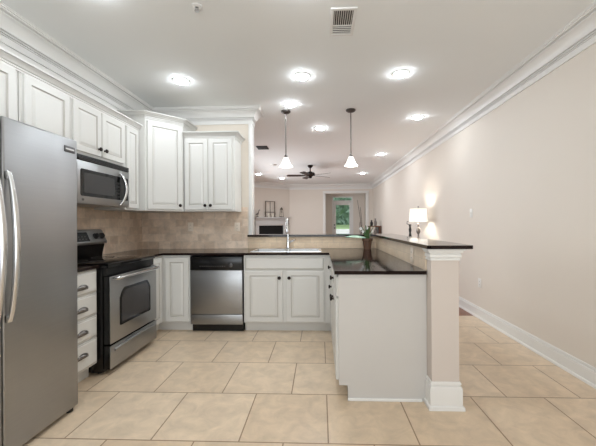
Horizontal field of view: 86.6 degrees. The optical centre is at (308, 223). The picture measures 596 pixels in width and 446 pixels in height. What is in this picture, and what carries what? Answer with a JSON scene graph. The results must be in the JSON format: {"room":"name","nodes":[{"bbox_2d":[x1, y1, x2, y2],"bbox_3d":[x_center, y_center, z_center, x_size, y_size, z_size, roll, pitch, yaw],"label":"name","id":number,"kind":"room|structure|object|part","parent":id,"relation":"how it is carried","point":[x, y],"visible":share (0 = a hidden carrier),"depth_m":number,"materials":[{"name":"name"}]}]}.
{"room":"kitchen","nodes":[
{"label":"kitchen","id":0,"kind":"room"},
{"bbox_2d":[142,124,375,248],"bbox_3d":[-0.693,-0.139,4.299,3.161,2.784,0.138,0,0,2],"label":"wall","id":1,"kind":"structure","parent":0,"point":[211,230],"depth_m":4.25,"materials":[{"name":"beige tile"}]},
{"bbox_2d":[116,110,197,212],"bbox_3d":[-1.895,-0.716,3.925,0.774,1.140,0.696,0,0,2],"label":"upper cabinet","id":2,"kind":"object","parent":1,"relation":"attached to","point":[161,138],"visible":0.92,"depth_m":3.73,"materials":[{"name":"wood"}]},
{"bbox_3d":[-1.826,-1.248,3.848,1.039,0.075,0.345,0,0,-43],"label":"crown","id":3,"kind":"part","parent":2,"relation":"part of","materials":[{"name":"white wood"}]},
{"bbox_3d":[-1.715,-0.677,3.775,0.398,1.020,0.020,0,0,-43],"label":"door","id":4,"kind":"part","parent":2,"relation":"part of","materials":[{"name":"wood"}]},
{"bbox_2d":[188,222,192,230],"bbox_3d":[-1.595,0.048,4.259,0.074,0.118,0.008,0,0,2],"label":"wall outlet","id":5,"kind":"object","parent":1,"relation":"attached to","point":[190,224],"visible":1,"depth_m":4.26,"materials":[{"name":"beige plastic"}]},
{"bbox_2d":[182,131,244,211],"bbox_3d":[-1.203,-0.639,4.059,0.694,0.980,0.376,0,0,2],"label":"upper cabinet","id":6,"kind":"object","parent":1,"relation":"attached to","point":[212,159],"visible":1,"depth_m":3.91,"materials":[{"name":"wood"}]},
{"bbox_3d":[-1.396,-0.609,3.924,0.287,0.880,0.020,0,0,2],"label":"door","id":7,"kind":"part","parent":6,"relation":"part of","materials":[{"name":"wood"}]},
{"bbox_3d":[-1.205,-1.092,4.059,0.694,0.075,0.376,0,0,2],"label":"crown","id":8,"kind":"part","parent":6,"relation":"part of","materials":[{"name":"white wood"}]},
{"bbox_3d":[-1.094,-0.610,3.913,0.289,0.880,0.020,0,0,2],"label":"door","id":9,"kind":"part","parent":6,"relation":"part of","materials":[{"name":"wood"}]},
{"bbox_2d":[234,223,239,230],"bbox_3d":[-0.960,0.049,4.236,0.074,0.118,0.008,0,0,2],"label":"wall outlet","id":10,"kind":"object","parent":1,"relation":"attached to","point":[236,225],"visible":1,"depth_m":4.23,"materials":[{"name":"beige plastic"}]},
{"bbox_2d":[248,123,254,234],"bbox_3d":[-0.781,-0.593,4.305,0.044,1.495,0.154,0,0,2],"label":"trim","id":11,"kind":"structure","parent":1,"relation":"attached to","point":[250,126],"depth_m":4.23,"materials":[{"name":"white wood"}]},
{"bbox_2d":[254,187,289,233],"bbox_3d":[-1.385,-0.130,12.034,1.210,2.784,1.050,0,0,2],"label":"wall","id":12,"kind":"structure","parent":0,"point":[280,196],"depth_m":11.99,"materials":[{"name":"paint"}]},
{"bbox_2d":[254,217,289,233],"bbox_3d":[-1.313,0.514,11.840,1.476,1.495,0.348,0,0,-37],"label":"fireplace mantel","id":13,"kind":"object","parent":12,"relation":"attached to","point":[262,224],"visible":0.43,"depth_m":11.85,"materials":[{"name":"paint"}]},
{"bbox_2d":[264,201,275,216],"bbox_3d":[-1.446,-0.534,11.826,0.466,0.600,0.080,0,0,-37],"label":"decor","id":14,"kind":"object","parent":13,"relation":"on","point":[270,212],"visible":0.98,"depth_m":11.82,"materials":[{"name":"wood"}]},
{"bbox_3d":[-1.355,0.632,11.896,1.376,1.260,0.014,0,0,-37],"label":"molding","id":15,"kind":"part","parent":13,"relation":"part of","materials":[{"name":"paint"}]},
{"bbox_2d":[254,217,289,219],"bbox_3d":[-1.362,-0.186,11.900,1.476,0.095,0.198,0,0,-37],"label":"mantel shelf","id":16,"kind":"object","parent":13,"relation":"attached to","point":[255,218],"depth_m":11.76,"materials":[{"name":"paint"}]},
{"bbox_2d":[0,0,595,183],"bbox_3d":[-0.005,-1.565,5.079,4.695,0.060,14.950,0,0,2],"label":"ceiling","id":17,"kind":"structure","parent":0,"point":[230,52],"depth_m":2.92,"materials":[{"name":"paint"}]},
{"bbox_2d":[172,77,189,84],"bbox_3d":[-1.368,-1.514,3.381,0.172,0.028,0.172,0,0,2],"label":"recessed light","id":18,"kind":"object","parent":17,"relation":"in","point":[180,80],"visible":1,"depth_m":3.35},
{"bbox_2d":[192,3,201,12],"bbox_3d":[-0.789,-1.513,2.228,0.072,0.036,0.072,0,0,2],"label":"sprinkler","id":19,"kind":"object","parent":17,"relation":"attached to","point":[195,6],"visible":1,"depth_m":2.22,"materials":[{"name":"metal"}]},
{"bbox_2d":[256,146,268,149],"bbox_3d":[-0.931,-1.519,6.359,0.220,0.018,0.260,0,0,2],"label":"ceiling vent","id":20,"kind":"object","parent":17,"relation":"in","point":[258,147],"visible":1,"depth_m":6.31,"materials":[{"name":"black plastic"}]},
{"bbox_2d":[279,110,292,167],"bbox_3d":[-0.314,-1.152,4.325,0.192,0.762,0.192,0,0,2],"label":"pendant light","id":21,"kind":"object","parent":17,"relation":"hanging from","point":[285,163],"visible":1,"depth_m":4.30,"materials":[{"name":"white glass"}]},
{"bbox_3d":[-0.315,-1.214,4.325,0.012,0.580,0.013,0,0,2],"label":"rod","id":22,"kind":"part","parent":21,"relation":"part of","materials":[{"name":"silver metal"}]},
{"bbox_3d":[-0.312,-0.835,4.325,0.192,0.127,0.192,0,0,2],"label":"lamp shade","id":23,"kind":"part","parent":21,"relation":"part of","materials":[{"name":"white glass"}]},
{"bbox_2d":[283,102,296,106],"bbox_3d":[-0.242,-1.520,4.072,0.172,0.028,0.172,0,0,2],"label":"recessed light","id":24,"kind":"object","parent":17,"relation":"in","point":[287,104],"visible":1,"depth_m":4.03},
{"bbox_2d":[294,72,309,79],"bbox_3d":[-0.071,-1.521,3.294,0.172,0.028,0.172,0,0,2],"label":"recessed light","id":25,"kind":"object","parent":17,"relation":"in","point":[300,75],"visible":1,"depth_m":3.26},
{"bbox_2d":[287,165,329,178],"bbox_3d":[-0.008,-1.361,8.357,1.151,0.342,1.210,0,0,2],"label":"ceiling fan","id":26,"kind":"object","parent":17,"relation":"hanging from","point":[309,174],"visible":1,"depth_m":8.31,"materials":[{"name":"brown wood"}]},
{"bbox_3d":[-0.333,-1.262,8.369,0.500,0.035,0.139,0,0,2],"label":"blade","id":27,"kind":"part","parent":26,"relation":"part of","materials":[{"name":"brown wood"}]},
{"bbox_3d":[0.037,-1.279,8.355,0.260,0.177,0.260,0,0,2],"label":"motor","id":28,"kind":"part","parent":26,"relation":"part of","materials":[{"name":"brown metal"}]},
{"bbox_2d":[315,126,325,129],"bbox_3d":[0.188,-1.522,5.092,0.172,0.028,0.172,0,0,2],"label":"recessed light","id":29,"kind":"object","parent":17,"relation":"in","point":[319,127],"visible":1,"depth_m":5.05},
{"bbox_2d":[329,7,357,35],"bbox_3d":[0.258,-1.533,2.413,0.190,0.010,0.330,0,0,2],"label":"ceiling vent","id":30,"kind":"object","parent":17,"relation":"in","point":[342,19],"visible":1,"depth_m":2.39,"materials":[{"name":"white metal"}]},
{"bbox_2d":[344,108,357,166],"bbox_3d":[0.571,-1.157,4.282,0.192,0.762,0.192,0,0,2],"label":"pendant light","id":31,"kind":"object","parent":17,"relation":"hanging from","point":[351,162],"visible":1,"depth_m":4.26,"materials":[{"name":"white glass"}]},
{"bbox_3d":[0.570,-1.219,4.282,0.012,0.580,0.013,0,0,2],"label":"rod","id":32,"kind":"part","parent":31,"relation":"part of","materials":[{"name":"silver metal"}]},
{"bbox_3d":[0.573,-0.840,4.282,0.192,0.127,0.192,0,0,2],"label":"lamp shade","id":33,"kind":"part","parent":31,"relation":"part of","materials":[{"name":"white glass"}]},
{"bbox_2d":[392,70,408,77],"bbox_3d":[0.944,-1.527,3.251,0.172,0.028,0.172,0,0,2],"label":"recessed light","id":34,"kind":"object","parent":17,"relation":"in","point":[399,73],"visible":1,"depth_m":3.22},
{"bbox_2d":[411,115,423,119],"bbox_3d":[1.580,-1.530,4.590,0.172,0.028,0.172,0,0,2],"label":"recessed light","id":35,"kind":"object","parent":17,"relation":"in","point":[416,117],"visible":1,"depth_m":4.55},
{"bbox_2d":[22,307,595,445],"bbox_3d":[0.009,1.279,5.027,4.695,0.060,14.850,0,0,2],"label":"floor","id":36,"kind":"structure","parent":0,"point":[183,387],"depth_m":2.20,"materials":[{"name":"tile"}]},
{"bbox_2d":[0,116,77,445],"bbox_3d":[-1.930,0.349,1.717,0.833,1.818,0.890,0,0,2],"label":"refrigerator","id":37,"kind":"object","parent":36,"relation":"on","point":[39,312],"visible":1,"depth_m":1.83,"materials":[{"name":"silver metal"}]},
{"bbox_3d":[-1.628,0.334,1.449,0.068,1.791,0.377,0,0,2],"label":"door","id":38,"kind":"part","parent":37,"relation":"part of","materials":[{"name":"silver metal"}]},
{"bbox_3d":[-1.557,0.123,1.588,0.075,0.795,0.034,0,0,2],"label":"handle","id":39,"kind":"part","parent":37,"relation":"part of","materials":[{"name":"metal"}]},
{"bbox_3d":[-1.554,0.123,1.660,0.075,0.795,0.034,0,0,2],"label":"handle","id":40,"kind":"part","parent":37,"relation":"part of","materials":[{"name":"metal"}]},
{"bbox_2d":[77,269,96,382],"bbox_3d":[-2.015,0.816,2.423,0.625,0.887,0.373,0,0,2],"label":"base cabinet","id":41,"kind":"object","parent":36,"relation":"on","point":[86,280],"visible":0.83,"depth_m":2.47,"materials":[{"name":"wood"}]},
{"bbox_3d":[-1.720,0.493,2.420,0.030,0.043,0.120,0,0,2],"label":"cup pull","id":42,"kind":"part","parent":41,"relation":"part of","materials":[{"name":"grey metal"}]},
{"bbox_3d":[-1.719,0.665,2.419,0.030,0.043,0.120,0,0,2],"label":"cup pull","id":43,"kind":"part","parent":41,"relation":"part of","materials":[{"name":"grey metal"}]},
{"bbox_3d":[-1.718,0.844,2.419,0.030,0.043,0.120,0,0,2],"label":"cup pull","id":44,"kind":"part","parent":41,"relation":"part of","materials":[{"name":"grey metal"}]},
{"bbox_3d":[-1.717,1.020,2.419,0.030,0.043,0.120,0,0,2],"label":"cup pull","id":45,"kind":"part","parent":41,"relation":"part of","materials":[{"name":"grey metal"}]},
{"bbox_3d":[-1.745,0.470,2.413,0.020,0.169,0.345,0,0,2],"label":"drawer","id":46,"kind":"part","parent":41,"relation":"part of","materials":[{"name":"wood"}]},
{"bbox_3d":[-1.744,0.652,2.413,0.020,0.169,0.345,0,0,2],"label":"drawer","id":47,"kind":"part","parent":41,"relation":"part of","materials":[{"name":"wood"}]},
{"bbox_3d":[-1.743,0.832,2.413,0.020,0.165,0.345,0,0,2],"label":"drawer","id":48,"kind":"part","parent":41,"relation":"part of","materials":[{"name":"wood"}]},
{"bbox_3d":[-1.742,1.030,2.413,0.020,0.205,0.345,0,0,2],"label":"drawer","id":49,"kind":"part","parent":41,"relation":"part of","materials":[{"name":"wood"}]},
{"bbox_2d":[77,265,99,272],"bbox_3d":[-2.028,0.358,2.422,0.605,0.025,0.372,0,0,2],"label":"countertop","id":50,"kind":"structure","parent":41,"relation":"on","point":[80,268],"depth_m":2.50,"materials":[{"name":"stone"}]},
{"bbox_2d":[77,229,159,373],"bbox_3d":[-1.925,0.660,2.987,0.726,1.198,0.744,0,0,2],"label":"range","id":51,"kind":"object","parent":36,"relation":"on","point":[126,284],"visible":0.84,"depth_m":2.87,"materials":[{"name":"silver metal"}]},
{"bbox_3d":[-2.226,0.137,2.999,0.129,0.148,0.740,0,0,2],"label":"control panel","id":52,"kind":"part","parent":51,"relation":"part of","materials":[{"name":"silver metal"}]},
{"bbox_2d":[77,255,154,267],"bbox_3d":[-1.941,0.355,2.988,0.597,0.036,0.744,0,0,2],"label":"cooktop","id":53,"kind":"object","parent":51,"relation":"in","point":[105,261],"depth_m":2.95,"materials":[{"name":"black glass"}]},
{"bbox_3d":[-1.657,1.115,2.977,0.049,0.195,0.732,0,0,2],"label":"storage drawer","id":54,"kind":"part","parent":51,"relation":"part of","materials":[{"name":"silver metal"}]},
{"bbox_3d":[-1.659,0.724,2.978,0.049,0.563,0.732,0,0,2],"label":"oven door","id":55,"kind":"part","parent":51,"relation":"part of","materials":[{"name":"silver metal"}]},
{"bbox_3d":[-1.614,1.053,2.976,0.036,0.041,0.644,0,0,2],"label":"handle","id":56,"kind":"part","parent":51,"relation":"part of","materials":[{"name":"silver metal"}]},
{"bbox_3d":[-1.623,0.722,2.976,0.001,0.274,0.440,0,0,2],"label":"glass","id":57,"kind":"part","parent":51,"relation":"part of","materials":[{"name":"black glass"}]},
{"bbox_3d":[-1.596,0.461,2.975,0.065,0.031,0.707,0,0,2],"label":"handle","id":58,"kind":"part","parent":51,"relation":"part of","materials":[{"name":"metal"}]},
{"bbox_2d":[153,255,194,330],"bbox_3d":[-1.820,0.815,3.818,0.908,0.887,0.898,0,0,2],"label":"base cabinet","id":59,"kind":"object","parent":36,"relation":"on","point":[173,274],"visible":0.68,"depth_m":3.65,"materials":[{"name":"wood"}]},
{"bbox_3d":[-1.703,0.764,3.510,0.020,0.737,0.260,0,0,2],"label":"door","id":60,"kind":"part","parent":59,"relation":"part of","materials":[{"name":"wood"}]},
{"bbox_3d":[-1.523,0.764,3.653,0.270,0.737,0.020,0,0,2],"label":"door","id":61,"kind":"part","parent":59,"relation":"part of","materials":[{"name":"wood"}]},
{"bbox_2d":[103,248,426,274],"bbox_3d":[-0.725,0.351,3.231,3.150,0.025,1.995,0,0,2],"label":"countertop","id":62,"kind":"structure","parent":59,"relation":"on","point":[344,261],"depth_m":3.15,"materials":[{"name":"stone"}]},
{"bbox_2d":[250,248,320,251],"bbox_3d":[-0.265,0.346,3.957,0.840,0.028,0.450,0,0,2],"label":"sink","id":63,"kind":"object","parent":62,"relation":"in","point":[258,249],"visible":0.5,"depth_m":4.07,"materials":[{"name":"metal"}]},
{"bbox_3d":[-0.470,0.348,3.927,0.373,0.027,0.315,0,0,2],"label":"bowl","id":64,"kind":"part","parent":63,"relation":"part of","materials":[{"name":"metal"}]},
{"bbox_3d":[-0.061,0.345,3.912,0.370,0.027,0.315,0,0,2],"label":"bowl","id":65,"kind":"part","parent":63,"relation":"part of","materials":[{"name":"metal"}]},
{"bbox_2d":[285,217,295,248],"bbox_3d":[-0.274,0.127,4.073,0.126,0.404,0.207,0,0,28],"label":"kitchen faucet","id":66,"kind":"object","parent":62,"relation":"on","point":[288,241],"visible":1,"depth_m":4.13,"materials":[{"name":"silver metal"}]},
{"bbox_3d":[-0.274,0.077,4.063,0.029,0.304,0.198,0,0,1],"label":"spout","id":67,"kind":"part","parent":66,"relation":"part of","materials":[{"name":"silver metal"}]},
{"bbox_2d":[346,225,373,248],"bbox_3d":[0.658,0.174,4.047,0.371,0.312,0.139,0,0,2],"label":"potted plant","id":68,"kind":"object","parent":62,"relation":"on","point":[367,241],"visible":0.99,"depth_m":4.01,"materials":[{"name":"green plant"}]},
{"bbox_3d":[0.749,0.261,4.045,0.136,0.138,0.136,0,0,2],"label":"pot","id":69,"kind":"part","parent":68,"relation":"part of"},
{"bbox_2d":[190,255,244,330],"bbox_3d":[-1.052,0.819,3.902,0.604,0.872,0.608,0,0,2],"label":"dishwasher","id":70,"kind":"object","parent":36,"relation":"on","point":[216,281],"visible":0.99,"depth_m":3.62,"materials":[{"name":"silver metal"}]},
{"bbox_3d":[-1.062,0.791,3.636,0.604,0.503,0.028,0,0,2],"label":"door panel","id":71,"kind":"part","parent":70,"relation":"part of","materials":[{"name":"silver metal"}]},
{"bbox_3d":[-1.064,0.459,3.634,0.604,0.154,0.032,0,0,2],"label":"control panel","id":72,"kind":"part","parent":70,"relation":"part of","materials":[{"name":"black plastic"}]},
{"bbox_3d":[-1.060,1.105,3.639,0.604,0.114,0.022,0,0,2],"label":"access panel","id":73,"kind":"part","parent":70,"relation":"part of","materials":[{"name":"silver metal"}]},
{"bbox_2d":[244,255,330,330],"bbox_3d":[-0.207,0.806,3.885,1.059,0.887,0.645,0,0,2],"label":"base cabinet","id":74,"kind":"object","parent":36,"relation":"on","point":[282,292],"visible":0.94,"depth_m":3.60,"materials":[{"name":"wood"}]},
{"bbox_3d":[-0.513,0.836,3.616,0.430,0.581,0.020,0,0,2],"label":"door","id":75,"kind":"part","parent":74,"relation":"part of","materials":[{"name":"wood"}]},
{"bbox_3d":[-0.041,0.833,3.599,0.430,0.581,0.020,0,0,2],"label":"door","id":76,"kind":"part","parent":74,"relation":"part of","materials":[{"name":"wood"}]},
{"bbox_2d":[328,260,331,333],"bbox_3d":[0.526,0.801,3.292,0.655,0.887,0.578,0,0,2],"label":"base cabinet","id":77,"kind":"object","parent":36,"relation":"on","point":[330,266],"visible":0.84,"depth_m":3.19,"materials":[{"name":"wood"}]},
{"bbox_3d":[0.240,0.831,3.280,0.020,0.581,0.505,0,0,2],"label":"door","id":78,"kind":"part","parent":77,"relation":"part of","materials":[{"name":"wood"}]},
{"bbox_2d":[369,226,380,233],"bbox_3d":[2.244,0.665,10.925,0.385,1.150,0.640,0,0,2],"label":"table","id":79,"kind":"object","parent":36,"relation":"on","point":[376,227],"visible":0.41,"depth_m":10.62,"materials":[{"name":"brown wood"}]},
{"bbox_2d":[330,268,426,401],"bbox_3d":[0.506,0.801,2.601,0.665,0.887,0.798,0,0,2],"label":"base cabinet","id":80,"kind":"object","parent":36,"relation":"on","point":[379,322],"visible":0.98,"depth_m":2.21,"materials":[{"name":"wood"}]},
{"bbox_3d":[0.223,0.831,2.818,0.020,0.581,0.357,0,0,2],"label":"door","id":81,"kind":"part","parent":80,"relation":"part of","materials":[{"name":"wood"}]},
{"bbox_3d":[0.214,0.454,2.632,0.020,0.140,0.730,0,0,2],"label":"drawer","id":82,"kind":"part","parent":80,"relation":"part of","materials":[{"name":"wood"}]},
{"bbox_3d":[0.210,0.831,2.445,0.020,0.581,0.357,0,0,2],"label":"door","id":83,"kind":"part","parent":80,"relation":"part of","materials":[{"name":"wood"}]},
{"bbox_3d":[0.531,1.234,2.207,0.515,0.020,0.014,0,0,2],"label":"shoe molding","id":84,"kind":"part","parent":80,"relation":"part of","materials":[{"name":"white wood"}]},
{"bbox_3d":[2.054,0.820,5.928,0.380,0.835,1.200,0,0,2],"label":"console table","id":85,"kind":"object","parent":36,"relation":"on","visible":0},
{"bbox_2d":[407,221,411,235],"bbox_3d":[1.942,0.181,6.063,0.125,0.444,0.118,0,0,2],"label":"candlestick","id":86,"kind":"object","parent":85,"relation":"on","point":[410,225],"visible":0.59,"depth_m":6.04,"materials":[{"name":"black metal"}]},
{"bbox_2d":[409,206,427,237],"bbox_3d":[2.054,0.039,5.929,0.330,0.725,0.330,0,0,2],"label":"table lamp","id":87,"kind":"object","parent":85,"relation":"on","point":[418,215],"visible":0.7,"depth_m":5.81,"materials":[{"name":"white fabric"}]},
{"bbox_3d":[2.053,-0.153,5.929,0.330,0.240,0.330,0,0,2],"label":"lamp shade","id":88,"kind":"part","parent":87,"relation":"part of","materials":[{"name":"fabric"}]},
{"bbox_2d":[289,189,372,233],"bbox_3d":[0.840,-0.142,12.488,3.365,2.784,0.120,0,0,2],"label":"wall","id":89,"kind":"structure","parent":0,"point":[305,206],"depth_m":12.46,"materials":[{"name":"paint"}]},
{"bbox_2d":[323,191,368,233],"bbox_3d":[1.458,-0.014,12.454,1.800,2.520,0.142,0,0,2],"label":"trim","id":90,"kind":"structure","parent":89,"relation":"attached to","point":[324,192],"depth_m":12.40,"materials":[{"name":"white wood"}]},
{"bbox_2d":[326,194,363,233],"bbox_3d":[1.503,-0.054,13.414,1.860,2.600,0.120,0,0,2],"label":"wall","id":91,"kind":"structure","parent":0,"point":[360,197],"depth_m":13.34,"materials":[{"name":"paint"}]},
{"bbox_2d":[332,196,352,233],"bbox_3d":[1.437,0.052,13.379,0.890,2.390,0.154,0,0,2],"label":"door","id":92,"kind":"structure","parent":91,"relation":"in","point":[342,206],"depth_m":13.39,"materials":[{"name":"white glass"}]},
{"bbox_3d":[1.432,-1.031,13.400,0.770,0.125,0.006,0,0,2],"label":"transom pane","id":93,"kind":"part","parent":92,"relation":"part of","materials":[{"name":"clear glass"}]},
{"bbox_3d":[1.438,0.112,13.397,0.570,1.770,0.006,0,0,2],"label":"glass pane","id":94,"kind":"part","parent":92,"relation":"part of","materials":[{"name":"clear glass"}]},
{"bbox_2d":[364,194,365,230],"bbox_3d":[2.365,-0.059,12.907,0.100,2.600,0.830,0,0,2],"label":"wall","id":95,"kind":"structure","parent":0,"point":[364,194],"depth_m":13.15,"materials":[{"name":"paint"}]},
{"bbox_2d":[327,236,458,381],"bbox_3d":[0.102,0.712,3.271,1.886,1.071,2.255,0,0,2],"label":"wall","id":96,"kind":"structure","parent":0,"point":[442,276],"depth_m":2.11,"materials":[{"name":"paint"}]},
{"bbox_2d":[247,234,472,248],"bbox_3d":[0.136,0.162,3.295,1.972,0.024,2.405,0,0,2],"label":"bar","id":97,"kind":"object","parent":96,"relation":"on","point":[425,243],"visible":0.94,"depth_m":2.84,"materials":[{"name":"stone"}]},
{"bbox_2d":[376,237,426,269],"bbox_3d":[0.855,0.251,3.193,0.008,0.157,1.975,0,0,2],"label":"wall","id":98,"kind":"structure","parent":96,"relation":"attached to","point":[399,250],"depth_m":2.82,"materials":[{"name":"beige tile"}]},
{"bbox_2d":[410,247,413,262],"bbox_3d":[0.822,0.253,2.521,0.008,0.118,0.074,0,0,2],"label":"wall outlet","id":99,"kind":"object","parent":98,"relation":"attached to","point":[411,248],"visible":1,"depth_m":2.51,"materials":[{"name":"beige plastic"}]},
{"bbox_2d":[422,248,464,260],"bbox_3d":[0.951,0.210,3.225,0.241,0.077,2.285,0,0,2],"label":"trim","id":100,"kind":"structure","parent":96,"relation":"attached to","point":[431,254],"depth_m":2.10,"materials":[{"name":"white wood"}]},
{"bbox_2d":[424,375,465,411],"bbox_3d":[0.956,1.151,3.225,0.235,0.183,2.282,0,0,2],"label":"trim","id":101,"kind":"structure","parent":96,"relation":"attached to","point":[439,396],"depth_m":2.10,"materials":[{"name":"white wood"}]},
{"bbox_2d":[373,43,595,367],"bbox_3d":[2.299,-0.156,4.994,0.100,2.784,14.950,0,0,2],"label":"wall","id":102,"kind":"structure","parent":0,"point":[525,169],"depth_m":3.18,"materials":[{"name":"paint"}]},
{"bbox_2d":[0,1,595,189],"bbox_3d":[-0.006,-1.435,5.029,4.495,0.200,14.850,0,0,2],"label":"trim","id":103,"kind":"structure","parent":102,"relation":"attached to","point":[18,33],"depth_m":3.20,"materials":[{"name":"white wood"}]},
{"bbox_2d":[459,296,595,388],"bbox_3d":[2.243,1.163,4.946,0.024,0.146,14.850,0,0,2],"label":"baseboard","id":104,"kind":"structure","parent":102,"relation":"attached to","point":[576,367],"depth_m":2.98,"materials":[{"name":"white wood"}]},
{"bbox_3d":[-2.293,-0.129,5.163,0.100,2.784,14.950,0,0,2],"label":"wall","id":105,"kind":"structure","parent":0,"visible":0},
{"bbox_2d":[0,62,17,120],"bbox_3d":[-2.172,-0.828,1.736,0.393,0.495,0.908,0,0,2],"label":"upper cabinet","id":106,"kind":"object","parent":105,"relation":"attached to","point":[8,75],"visible":0.62,"depth_m":2.10,"materials":[{"name":"wood"}]},
{"bbox_2d":[0,46,142,131],"bbox_3d":[-1.975,-1.089,2.451,0.056,0.075,2.353,0,0,2],"label":"trim","id":107,"kind":"structure","parent":106,"relation":"attached to","point":[8,58],"depth_m":2.51,"materials":[{"name":"white wood"}]},
{"bbox_2d":[0,42,119,109],"bbox_3d":[-2.344,-1.331,0.990,0.114,0.383,6.606,0,0,2],"label":"trim","id":108,"kind":"structure","parent":105,"relation":"attached to","point":[4,46],"depth_m":2.75,"materials":[{"name":"white wood"}]},
{"bbox_2d":[70,98,124,165],"bbox_3d":[-2.126,-0.840,3.008,0.393,0.470,0.723,0,0,2],"label":"upper cabinet","id":109,"kind":"object","parent":105,"relation":"attached to","point":[97,135],"visible":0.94,"depth_m":2.93,"materials":[{"name":"wood"}]},
{"bbox_3d":[-1.978,-0.836,2.823,0.020,0.420,0.337,0,0,2],"label":"door","id":110,"kind":"part","parent":109,"relation":"part of","materials":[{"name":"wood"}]},
{"bbox_2d":[77,153,128,207],"bbox_3d":[-2.091,-0.377,3.006,0.456,0.418,0.717,0,0,2],"label":"microwave","id":111,"kind":"object","parent":109,"relation":"attached to","point":[100,184],"visible":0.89,"depth_m":2.94,"materials":[{"name":"silver metal"}]},
{"bbox_3d":[-1.887,-0.347,3.219,0.080,0.333,0.032,0,0,-39],"label":"handle","id":112,"kind":"part","parent":111,"relation":"part of","materials":[{"name":"metal"}]},
{"bbox_3d":[-1.965,-0.836,3.175,0.020,0.420,0.339,0,0,2],"label":"door","id":113,"kind":"part","parent":109,"relation":"part of","materials":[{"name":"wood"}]},
{"bbox_2d":[77,207,141,254],"bbox_3d":[-2.307,0.054,3.292,0.008,0.586,2.010,0,0,2],"label":"wall","id":114,"kind":"structure","parent":105,"relation":"attached to","point":[122,231],"depth_m":3.73,"materials":[{"name":"beige tile"}]},
{"bbox_2d":[18,72,69,138],"bbox_3d":[-2.146,-0.610,2.418,0.393,0.930,0.443,0,0,2],"label":"upper cabinet","id":115,"kind":"object","parent":114,"relation":"attached to","point":[41,106],"visible":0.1,"depth_m":2.36,"materials":[{"name":"wood"}]},
{"bbox_2d":[94,125,138,210],"bbox_3d":[-2.122,-0.610,3.505,0.361,0.930,0.256,0,0,2],"label":"upper cabinet","id":116,"kind":"object","parent":114,"relation":"attached to","point":[131,136],"visible":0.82,"depth_m":3.48,"materials":[{"name":"wood"}]},
{"bbox_3d":[-1.952,-0.606,3.495,0.020,0.880,0.221,0,0,2],"label":"door","id":117,"kind":"part","parent":116,"relation":"part of","materials":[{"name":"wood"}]}
]}

